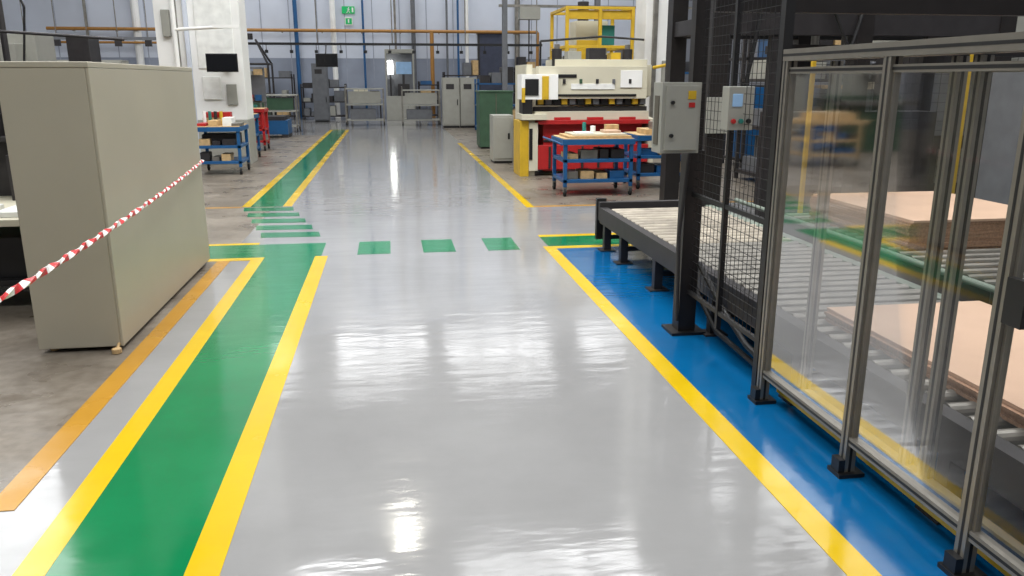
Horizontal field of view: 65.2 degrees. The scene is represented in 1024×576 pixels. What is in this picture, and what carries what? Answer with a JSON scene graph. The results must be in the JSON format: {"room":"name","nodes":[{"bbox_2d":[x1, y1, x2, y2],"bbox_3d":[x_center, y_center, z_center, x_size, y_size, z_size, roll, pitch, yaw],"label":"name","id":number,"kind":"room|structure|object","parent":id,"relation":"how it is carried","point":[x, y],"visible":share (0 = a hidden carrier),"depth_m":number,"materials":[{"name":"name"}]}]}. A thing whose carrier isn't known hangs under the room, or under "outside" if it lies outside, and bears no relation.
{"room":"factory floor","nodes":[
{"label":"factory floor","id":0,"kind":"room"},
{"bbox_2d":[0,135,322,492],"bbox_3d":[-11.376,-1.663,13.087,15.380,0.001,22.750,-2,15,-8],"label":"concrete floor area","id":1,"kind":"structure","parent":0,"point":[41,390],"depth_m":5.10,"materials":[{"name":"grey concrete"}]},
{"bbox_2d":[0,105,27,285],"bbox_3d":[-4.487,-0.807,6.253,2.180,1.800,1.500,-2,15,-8],"label":"workbench","id":2,"kind":"object","parent":1,"relation":"on","point":[13,270],"visible":0.1,"depth_m":6.06,"materials":[{"name":"beige paint"}]},
{"bbox_2d":[0,34,56,60],"bbox_3d":[-10.339,-4.001,16.896,1.900,2.600,1.800,-2,15,-8],"label":"machine","id":3,"kind":"object","parent":1,"relation":"on","point":[38,48],"visible":0.05,"depth_m":16.60,"materials":[{"name":"grey paint"}]},
{"bbox_2d":[0,0,124,60],"bbox_3d":[-5.942,-2.836,10.461,1.740,3.600,0.277,-2,15,-8],"label":"pipe","id":4,"kind":"object","parent":1,"relation":"on","point":[3,32],"visible":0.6,"depth_m":10.35,"materials":[{"name":"metal"}]},
{"bbox_2d":[66,37,100,61],"bbox_3d":[-8.294,-3.659,15.787,0.600,2.500,0.700,-2,15,-8],"label":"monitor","id":5,"kind":"object","parent":1,"relation":"on","point":[78,49],"visible":0.17,"depth_m":15.23,"materials":[{"name":"black paint"}]},
{"bbox_2d":[57,60,128,63],"bbox_3d":[-11.591,-5.184,22.219,1.840,2.200,0.650,-2,15,-8],"label":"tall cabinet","id":6,"kind":"object","parent":1,"relation":"on","point":[104,61],"visible":0.09,"depth_m":21.79,"materials":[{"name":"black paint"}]},
{"bbox_2d":[0,61,209,354],"bbox_3d":[-2.951,-0.774,6.129,0.520,1.800,2.709,-2,15,-8],"label":"storage cabinet","id":7,"kind":"object","parent":1,"relation":"on","point":[89,144],"visible":1,"depth_m":5.07,"materials":[{"name":"beige metal"}]},
{"bbox_2d":[169,0,240,66],"bbox_3d":[-5.803,-4.364,15.124,1.447,4.200,0.300,2,15,9],"label":"pipe","id":8,"kind":"object","parent":1,"relation":"on","point":[171,2],"visible":0.56,"depth_m":15.02,"materials":[{"name":"white metal"}]},
{"bbox_2d":[197,111,250,174],"bbox_3d":[-5.473,-2.715,14.903,0.984,1.120,0.964,-2,15,-8],"label":"cart","id":9,"kind":"object","parent":1,"relation":"on","point":[224,131],"visible":0.84,"depth_m":14.60,"materials":[{"name":"blue paint"}]},
{"bbox_2d":[254,113,260,156],"bbox_3d":[-6.181,-3.436,17.505,1.184,1.200,0.814,-2,15,-8],"label":"cart","id":10,"kind":"object","parent":1,"relation":"on","point":[256,115],"visible":0.14,"depth_m":17.88,"materials":[{"name":"blue paint"}]},
{"bbox_2d":[250,67,266,107],"bbox_3d":[-7.051,-4.729,20.873,1.200,2.000,0.800,-2,15,-8],"label":"workstation","id":11,"kind":"object","parent":1,"relation":"on","point":[258,86],"visible":0.21,"depth_m":21.05,"materials":[{"name":"grey metal"}]},
{"bbox_2d":[252,98,269,150],"bbox_3d":[-6.511,-4.017,19.628,0.984,1.250,0.764,-2,15,-8],"label":"trolley","id":12,"kind":"object","parent":1,"relation":"on","point":[263,112],"visible":0.38,"depth_m":19.46,"materials":[{"name":"red metal"}]},
{"bbox_2d":[259,115,292,137],"bbox_3d":[-7.194,-4.900,24.255,0.900,0.620,1.000,-2,15,-8],"label":"metal bin","id":13,"kind":"object","parent":1,"relation":"on","point":[278,124],"visible":0.64,"depth_m":23.83,"materials":[{"name":"blue metal"}]},
{"bbox_2d":[152,0,257,164],"bbox_3d":[-6.213,-7.686,15.376,1.620,10.500,0.910,-2,15,-8],"label":"pillar","id":14,"kind":"structure","parent":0,"point":[213,91],"depth_m":15.82,"materials":[{"name":"white paint"}]},
{"bbox_2d":[205,53,238,71],"bbox_3d":[-5.588,-4.375,15.559,0.580,0.340,0.620,-2,15,-8],"label":"wall monitor","id":15,"kind":"object","parent":14,"relation":"attached to","point":[214,62],"visible":1,"depth_m":15.27,"materials":[{"name":"black paint"}]},
{"bbox_2d":[2,0,635,117],"bbox_3d":[-7.134,-12.902,35.343,31.000,10.500,0.200,-2,15,-8],"label":"wall","id":16,"kind":"structure","parent":0,"point":[482,14],"depth_m":35.69,"materials":[{"name":"grey paint"}]},
{"bbox_2d":[22,0,633,117],"bbox_3d":[-6.821,-12.887,35.283,30.040,10.500,0.015,-2,15,-8],"label":"trim","id":17,"kind":"structure","parent":16,"relation":"attached to","point":[52,0],"depth_m":35.72,"materials":[{"name":"metal"}]},
{"bbox_2d":[342,6,354,13],"bbox_3d":[-7.234,-12.278,35.326,0.550,0.300,0.075,-2,15,-8],"label":"exit sign","id":18,"kind":"object","parent":16,"relation":"attached to","point":[345,9],"visible":1,"depth_m":35.30,"materials":[{"name":"green plastic"}]},
{"bbox_2d":[344,17,352,25],"bbox_3d":[-7.234,-11.817,35.443,0.350,0.350,0.080,-2,15,-8],"label":"sign","id":19,"kind":"object","parent":16,"relation":"attached to","point":[348,20],"visible":1,"depth_m":35.41,"materials":[{"name":"green plastic"}]},
{"bbox_2d":[477,33,501,89],"bbox_3d":[-0.931,-9.857,36.942,1.300,3.800,0.098,-2,15,-8],"label":"door","id":20,"kind":"structure","parent":16,"relation":"in","point":[489,62],"depth_m":36.73,"materials":[{"name":"metal"}]},
{"bbox_2d":[361,0,367,108],"bbox_3d":[-6.588,-12.834,35.080,0.097,10.500,0.097,-2,15,-8],"label":"conduit pipe","id":21,"kind":"object","parent":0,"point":[362,9],"visible":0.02,"depth_m":35.61,"materials":[{"name":"metal"}]},
{"bbox_2d":[0,117,881,575],"bbox_3d":[-3.857,-2.252,15.536,31.000,0.103,44.000,-2,15,-8],"label":"floor","id":22,"kind":"structure","parent":0,"point":[471,410],"depth_m":4.06,"materials":[{"name":"grey paint"}]},
{"bbox_2d":[82,0,88,35],"bbox_3d":[-17.960,-12.402,33.429,0.116,10.500,0.116,-2,15,-8],"label":"conduit pipe","id":23,"kind":"object","parent":22,"relation":"on","point":[85,12],"visible":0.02,"depth_m":33.66,"materials":[{"name":"metal"}]},
{"bbox_2d":[0,160,203,301],"bbox_3d":[-2.193,-0.393,4.469,0.031,0.082,6.215,-3,15,-12],"label":"barrier tape","id":24,"kind":"object","parent":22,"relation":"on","point":[21,285],"visible":1,"depth_m":3.78,"materials":[{"name":"white plastic"}]},
{"bbox_2d":[130,0,144,64],"bbox_3d":[-15.983,-12.477,33.716,0.309,10.500,0.309,-2,15,-8],"label":"conduit pipe","id":25,"kind":"object","parent":22,"relation":"on","point":[134,7],"visible":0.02,"depth_m":34.00,"materials":[{"name":"white metal"}]},
{"bbox_2d":[247,33,276,114],"bbox_3d":[-8.924,-7.105,27.592,1.270,3.200,1.070,-2,15,-8],"label":"frame","id":26,"kind":"object","parent":22,"relation":"on","point":[249,35],"visible":0.31,"depth_m":27.25,"materials":[{"name":"metal"}]},
{"bbox_2d":[250,68,295,119],"bbox_3d":[-10.351,-8.322,34.316,2.000,2.156,0.900,-2,15,-8],"label":"storage rack","id":27,"kind":"object","parent":22,"relation":"on","point":[282,74],"visible":0.28,"depth_m":33.92,"materials":[{"name":"metal"}]},
{"bbox_2d":[260,94,300,131],"bbox_3d":[-7.649,-5.842,26.447,1.160,1.335,0.939,-2,15,-8],"label":"trolley","id":28,"kind":"object","parent":22,"relation":"on","point":[275,104],"visible":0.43,"depth_m":26.12,"materials":[{"name":"metal"}]},
{"bbox_2d":[46,26,538,117],"bbox_3d":[-9.097,-9.456,35.371,20.868,3.818,0.287,-2,15,-8],"label":"gas pipe","id":29,"kind":"object","parent":22,"relation":"on","point":[431,32],"visible":0.66,"depth_m":35.14,"materials":[{"name":"orange metal"}]},
{"bbox_2d":[292,0,301,117],"bbox_3d":[-9.456,-12.725,34.663,0.174,10.500,0.174,-2,15,-8],"label":"conduit pipe","id":30,"kind":"object","parent":22,"relation":"on","point":[294,5],"visible":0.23,"depth_m":35.22,"materials":[{"name":"metal"}]},
{"bbox_2d":[311,63,330,121],"bbox_3d":[-7.724,-7.884,32.355,0.600,2.300,0.650,-2,15,-8],"label":"tall cabinet","id":31,"kind":"object","parent":22,"relation":"on","point":[320,83],"visible":0.86,"depth_m":32.09,"materials":[{"name":"grey metal"}]},
{"bbox_2d":[300,79,347,119],"bbox_3d":[-8.126,-8.189,34.696,1.900,1.707,0.900,-2,15,-8],"label":"storage rack","id":32,"kind":"object","parent":22,"relation":"on","point":[338,97],"visible":0.63,"depth_m":34.35,"materials":[{"name":"metal"}]},
{"bbox_2d":[329,0,340,117],"bbox_3d":[-7.873,-12.785,34.893,0.232,10.500,0.232,-2,15,-8],"label":"conduit pipe","id":33,"kind":"object","parent":22,"relation":"on","point":[331,2],"visible":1,"depth_m":35.28,"materials":[{"name":"white metal"}]},
{"bbox_2d":[45,130,629,575],"bbox_3d":[-2.343,-1.539,12.612,8.100,0.002,31.600,-2,15,-8],"label":"walkway","id":34,"kind":"object","parent":22,"relation":"on","point":[150,518],"visible":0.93,"depth_m":4.09,"materials":[{"name":"paint"}]},
{"bbox_2d":[344,85,384,125],"bbox_3d":[-5.577,-6.939,30.349,1.460,1.485,0.939,-2,15,-8],"label":"trolley","id":35,"kind":"object","parent":22,"relation":"on","point":[358,97],"visible":1,"depth_m":30.03,"materials":[{"name":"metal"}]},
{"bbox_2d":[351,90,381,118],"bbox_3d":[-6.432,-8.120,35.237,1.400,1.300,1.000,-2,15,-8],"label":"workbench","id":36,"kind":"object","parent":22,"relation":"on","point":[354,90],"visible":0.26,"depth_m":34.96,"materials":[{"name":"metal"}]},
{"bbox_2d":[393,0,396,48],"bbox_3d":[-5.203,-12.886,35.280,0.097,10.500,0.097,-2,15,-8],"label":"conduit pipe","id":37,"kind":"object","parent":22,"relation":"on","point":[394,7],"visible":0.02,"depth_m":35.52,"materials":[{"name":"metal"}]},
{"bbox_2d":[384,49,414,119],"bbox_3d":[-4.756,-8.626,34.007,1.200,2.900,0.800,-2,15,-8],"label":"booth","id":38,"kind":"object","parent":22,"relation":"on","point":[399,65],"visible":0.8,"depth_m":33.90,"materials":[{"name":"grey paint"}]},
{"bbox_2d":[410,0,417,108],"bbox_3d":[-4.412,-12.916,35.395,0.193,10.500,0.193,-2,15,-8],"label":"conduit pipe","id":39,"kind":"object","parent":22,"relation":"on","point":[412,2],"visible":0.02,"depth_m":35.76,"materials":[{"name":"metal"}]},
{"bbox_2d":[401,86,440,125],"bbox_3d":[-3.470,-6.944,30.465,1.460,1.435,0.939,-2,15,-8],"label":"trolley","id":40,"kind":"object","parent":22,"relation":"on","point":[411,99],"visible":1,"depth_m":30.18,"materials":[{"name":"metal"}]},
{"bbox_2d":[418,81,438,117],"bbox_3d":[-3.675,-8.318,35.352,0.900,1.624,0.900,-2,15,-8],"label":"storage rack","id":41,"kind":"object","parent":22,"relation":"on","point":[420,83],"visible":0.36,"depth_m":34.81,"materials":[{"name":"metal"}]},
{"bbox_2d":[445,0,448,77],"bbox_3d":[-2.929,-12.972,35.610,0.097,10.500,0.097,-2,15,-8],"label":"conduit pipe","id":42,"kind":"object","parent":22,"relation":"on","point":[446,6],"visible":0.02,"depth_m":36.01,"materials":[{"name":"grey metal"}]},
{"bbox_2d":[456,0,459,77],"bbox_3d":[-2.434,-12.991,35.682,0.097,10.500,0.097,-2,15,-8],"label":"conduit pipe","id":43,"kind":"object","parent":22,"relation":"on","point":[457,1],"visible":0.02,"depth_m":36.10,"materials":[{"name":"grey metal"}]},
{"bbox_2d":[442,60,479,89],"bbox_3d":[-2.241,-8.792,35.450,1.600,2.493,0.900,-2,15,-8],"label":"storage rack","id":44,"kind":"object","parent":22,"relation":"on","point":[468,69],"visible":0.26,"depth_m":34.91,"materials":[{"name":"metal"}]},
{"bbox_2d":[465,0,468,77],"bbox_3d":[-2.038,-13.006,35.740,0.154,10.500,0.154,-2,15,-8],"label":"conduit pipe","id":45,"kind":"object","parent":22,"relation":"on","point":[466,1],"visible":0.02,"depth_m":36.11,"materials":[{"name":"grey metal"}]},
{"bbox_2d":[515,0,519,65],"bbox_3d":[0.236,-13.092,36.070,0.232,10.500,0.232,-2,15,-8],"label":"conduit pipe","id":46,"kind":"object","parent":22,"relation":"on","point":[517,22],"visible":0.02,"depth_m":36.36,"materials":[{"name":"metal"}]},
{"bbox_2d":[513,57,545,108],"bbox_3d":[1.121,-8.992,35.919,2.000,2.642,0.900,-2,15,-8],"label":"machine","id":47,"kind":"object","parent":22,"relation":"on","point":[519,60],"visible":0.12,"depth_m":35.36,"materials":[{"name":"metal"}]},
{"bbox_2d":[595,198,1023,524],"bbox_3d":[3.100,0.314,4.534,3.270,0.500,8.600,-2,15,-8],"label":"conveyor","id":48,"kind":"object","parent":22,"relation":"on","point":[650,226],"visible":0.32,"depth_m":5.53,"materials":[{"name":"metal"}]},
{"bbox_2d":[895,191,1007,250],"bbox_3d":[3.571,-0.609,6.925,1.320,0.238,1.521,-2,15,-8],"label":"cardboard sheets","id":49,"kind":"object","parent":48,"relation":"on","point":[912,209],"visible":0.48,"depth_m":6.23,"materials":[{"name":"beige cardboard"}]},
{"bbox_2d":[898,301,1023,428],"bbox_3d":[2.286,0.319,3.702,0.940,0.070,1.567,-2,15,-8],"label":"cardboard sheets","id":50,"kind":"object","parent":48,"relation":"on","point":[973,317],"visible":0.38,"depth_m":3.67,"materials":[{"name":"beige cardboard"}]},
{"bbox_2d":[659,0,1017,223],"bbox_3d":[3.943,-3.287,9.773,3.750,4.820,1.625,-2,15,-8],"label":"gantry","id":51,"kind":"object","parent":22,"relation":"on","point":[809,29],"visible":0.35,"depth_m":9.32,"materials":[{"name":"metal"}]},
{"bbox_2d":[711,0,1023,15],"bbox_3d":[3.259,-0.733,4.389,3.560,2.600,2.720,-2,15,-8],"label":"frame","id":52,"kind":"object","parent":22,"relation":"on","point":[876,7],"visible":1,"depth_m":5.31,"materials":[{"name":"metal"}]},
{"bbox_2d":[811,54,1023,193],"bbox_3d":[4.545,-1.599,8.888,2.860,2.000,0.160,-2,15,-8],"label":"fence","id":53,"kind":"object","parent":22,"relation":"on","point":[813,63],"visible":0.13,"depth_m":8.81,"materials":[{"name":"metal"}]},
{"bbox_2d":[975,72,1023,204],"bbox_3d":[5.258,-1.272,8.034,0.800,1.800,0.550,-2,15,-8],"label":"tall cabinet","id":54,"kind":"object","parent":22,"relation":"on","point":[1006,99],"visible":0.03,"depth_m":7.94,"materials":[{"name":"grey metal"}]},
{"bbox_2d":[1011,58,1023,60],"bbox_3d":[6.585,-1.919,10.213,0.900,1.950,0.650,-2,15,-8],"label":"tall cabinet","id":55,"kind":"object","parent":22,"relation":"on","point":[1012,59],"visible":0.02,"depth_m":9.76,"materials":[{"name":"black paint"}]},
{"bbox_2d":[443,127,754,205],"bbox_3d":[4.837,-3.753,21.090,12.100,0.001,19.200,-2,15,-8],"label":"concrete floor area","id":56,"kind":"structure","parent":0,"point":[537,190],"depth_m":13.19,"materials":[{"name":"grey concrete"}]},
{"bbox_2d":[441,78,476,127],"bbox_3d":[-1.889,-6.664,28.771,1.220,1.750,0.650,-2,15,-8],"label":"tall cabinet","id":57,"kind":"object","parent":56,"relation":"on","point":[458,105],"visible":0.83,"depth_m":28.49,"materials":[{"name":"grey metal"}]},
{"bbox_2d":[475,90,513,148],"bbox_3d":[-0.449,-4.289,20.334,0.870,1.420,0.850,-2,15,-8],"label":"cabinet","id":58,"kind":"object","parent":56,"relation":"on","point":[488,102],"visible":0.52,"depth_m":19.90,"materials":[{"name":"green metal"}]},
{"bbox_2d":[474,67,514,129],"bbox_3d":[-0.469,-6.376,27.002,1.500,2.088,1.000,-2,15,-8],"label":"storage rack","id":59,"kind":"object","parent":56,"relation":"on","point":[494,78],"visible":0.34,"depth_m":26.41,"materials":[{"name":"blue metal"}]},
{"bbox_2d":[490,114,512,162],"bbox_3d":[-0.219,-3.135,16.789,0.420,0.980,0.640,-2,15,-8],"label":"base cabinet","id":60,"kind":"object","parent":56,"relation":"on","point":[501,125],"visible":1,"depth_m":16.52,"materials":[{"name":"grey metal"}]},
{"bbox_2d":[543,122,635,195],"bbox_3d":[1.154,-1.998,12.277,1.244,1.060,0.914,-2,15,-8],"label":"cart","id":61,"kind":"object","parent":56,"relation":"on","point":[611,134],"visible":1,"depth_m":11.95,"materials":[{"name":"blue paint"}]},
{"bbox_2d":[514,35,665,176],"bbox_3d":[1.429,-3.414,14.907,2.800,2.470,1.990,-2,15,-8],"label":"press brake","id":62,"kind":"object","parent":56,"relation":"on","point":[554,98],"visible":0.91,"depth_m":14.33,"materials":[{"name":"red paint"}]},
{"bbox_2d":[550,1,634,59],"bbox_3d":[1.711,-4.566,17.676,1.470,3.300,1.670,-2,15,-8],"label":"cage","id":63,"kind":"object","parent":56,"relation":"on","point":[582,27],"visible":0.39,"depth_m":16.80,"materials":[{"name":"yellow paint"}]},
{"bbox_2d":[499,0,692,89],"bbox_3d":[2.681,-6.800,24.349,6.200,4.250,0.400,-2,15,-8],"label":"steel frame","id":64,"kind":"object","parent":56,"relation":"on","point":[525,12],"visible":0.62,"depth_m":23.65,"materials":[{"name":"grey paint"}]},
{"bbox_2d":[623,121,680,188],"bbox_3d":[2.347,-2.198,13.062,1.184,1.050,0.864,-2,15,-8],"label":"cart","id":65,"kind":"object","parent":56,"relation":"on","point":[640,169],"visible":0.33,"depth_m":12.73,"materials":[{"name":"blue paint"}]},
{"bbox_2d":[685,62,688,73],"bbox_3d":[4.278,-4.880,20.813,2.000,2.321,1.000,-2,15,-8],"label":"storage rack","id":66,"kind":"object","parent":56,"relation":"on","point":[687,63],"visible":0.02,"depth_m":20.52,"materials":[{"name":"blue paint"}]},
{"bbox_2d":[722,39,876,167],"bbox_3d":[6.255,-4.391,16.022,3.700,3.797,1.000,-2,15,-8],"label":"storage rack","id":67,"kind":"object","parent":56,"relation":"on","point":[821,42],"visible":0.06,"depth_m":15.69,"materials":[{"name":"metal"}]},
{"bbox_2d":[733,39,876,177],"bbox_3d":[5.736,-3.340,13.603,3.500,2.986,1.000,-2,15,-8],"label":"storage rack","id":68,"kind":"object","parent":56,"relation":"on","point":[744,57],"visible":0.04,"depth_m":13.61,"materials":[{"name":"metal"}]},
{"bbox_2d":[872,16,1023,193],"bbox_3d":[6.715,-2.781,12.229,2.200,2.600,1.200,-2,15,-8],"label":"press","id":69,"kind":"object","parent":56,"relation":"on","point":[944,78],"visible":0.09,"depth_m":11.62,"materials":[{"name":"metal"}]},
{"bbox_2d":[634,0,668,117],"bbox_3d":[3.310,-8.252,17.541,0.820,10.500,0.910,-2,15,-8],"label":"pillar","id":70,"kind":"structure","parent":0,"point":[651,20],"depth_m":17.89,"materials":[{"name":"white paint"}]},
{"bbox_2d":[685,1,875,85],"bbox_3d":[11.571,-7.963,16.435,0.200,10.500,44.000,-2,15,-8],"label":"wall","id":71,"kind":"structure","parent":0,"point":[690,2],"depth_m":32.92,"materials":[{"name":"grey paint"}]},
{"bbox_2d":[558,247,1023,575],"bbox_3d":[2.060,0.804,3.644,1.740,0.002,9.960,-2,15,-8],"label":"floor","id":72,"kind":"structure","parent":0,"point":[885,526],"depth_m":3.86,"materials":[{"name":"paint"}]},
{"bbox_2d":[661,0,795,385],"bbox_3d":[1.283,-1.309,4.612,0.260,3.598,1.300,-2,15,-8],"label":"fence","id":73,"kind":"object","parent":72,"relation":"on","point":[687,264],"visible":0.91,"depth_m":4.90,"materials":[{"name":"metal"}]},
{"bbox_2d":[651,82,701,153],"bbox_3d":[1.048,-1.071,5.027,0.285,0.430,0.215,-2,15,-8],"label":"electrical box","id":74,"kind":"object","parent":73,"relation":"attached to","point":[676,105],"visible":1,"depth_m":4.95,"materials":[{"name":"grey paint"}]},
{"bbox_2d":[720,86,754,129],"bbox_3d":[1.278,-1.023,4.550,0.150,0.240,0.160,-2,15,-8],"label":"panel","id":75,"kind":"object","parent":73,"relation":"attached to","point":[734,101],"visible":0.98,"depth_m":4.50,"materials":[{"name":"grey paint"}]},
{"bbox_2d":[747,32,1023,575],"bbox_3d":[1.663,0.139,2.551,0.230,1.838,3.420,-2,15,-8],"label":"fence","id":76,"kind":"object","parent":72,"relation":"on","point":[830,344],"visible":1,"depth_m":3.26,"materials":[{"name":"metal"}]},
{"bbox_3d":[-3.856,-12.506,12.857,31.000,0.100,44.000,-2,15,-8],"label":"ceiling","id":77,"kind":"structure","parent":0,"visible":0},
{"bbox_2d":[19,0,155,46],"bbox_3d":[-13.552,-11.755,25.513,7.400,7.750,0.120,-2,15,-8],"label":"overhead busbar","id":78,"kind":"object","parent":77,"relation":"hanging from","point":[57,40],"visible":0.3,"depth_m":26.44,"materials":[{"name":"grey paint"}]},
{"bbox_2d":[248,0,538,53],"bbox_3d":[-4.252,-12.189,27.510,10.800,7.920,0.200,-2,15,-8],"label":"cable tray","id":79,"kind":"object","parent":77,"relation":"hanging from","point":[249,43],"visible":0.84,"depth_m":28.38,"materials":[{"name":"black paint"}]},
{"bbox_2d":[315,45,337,66],"bbox_3d":[-6.448,-8.089,27.865,0.750,0.766,0.501,-2,15,-8],"label":"monitor","id":80,"kind":"object","parent":79,"relation":"hanging from","point":[322,60],"visible":1,"depth_m":27.67,"materials":[{"name":"black paint"}]}
]}

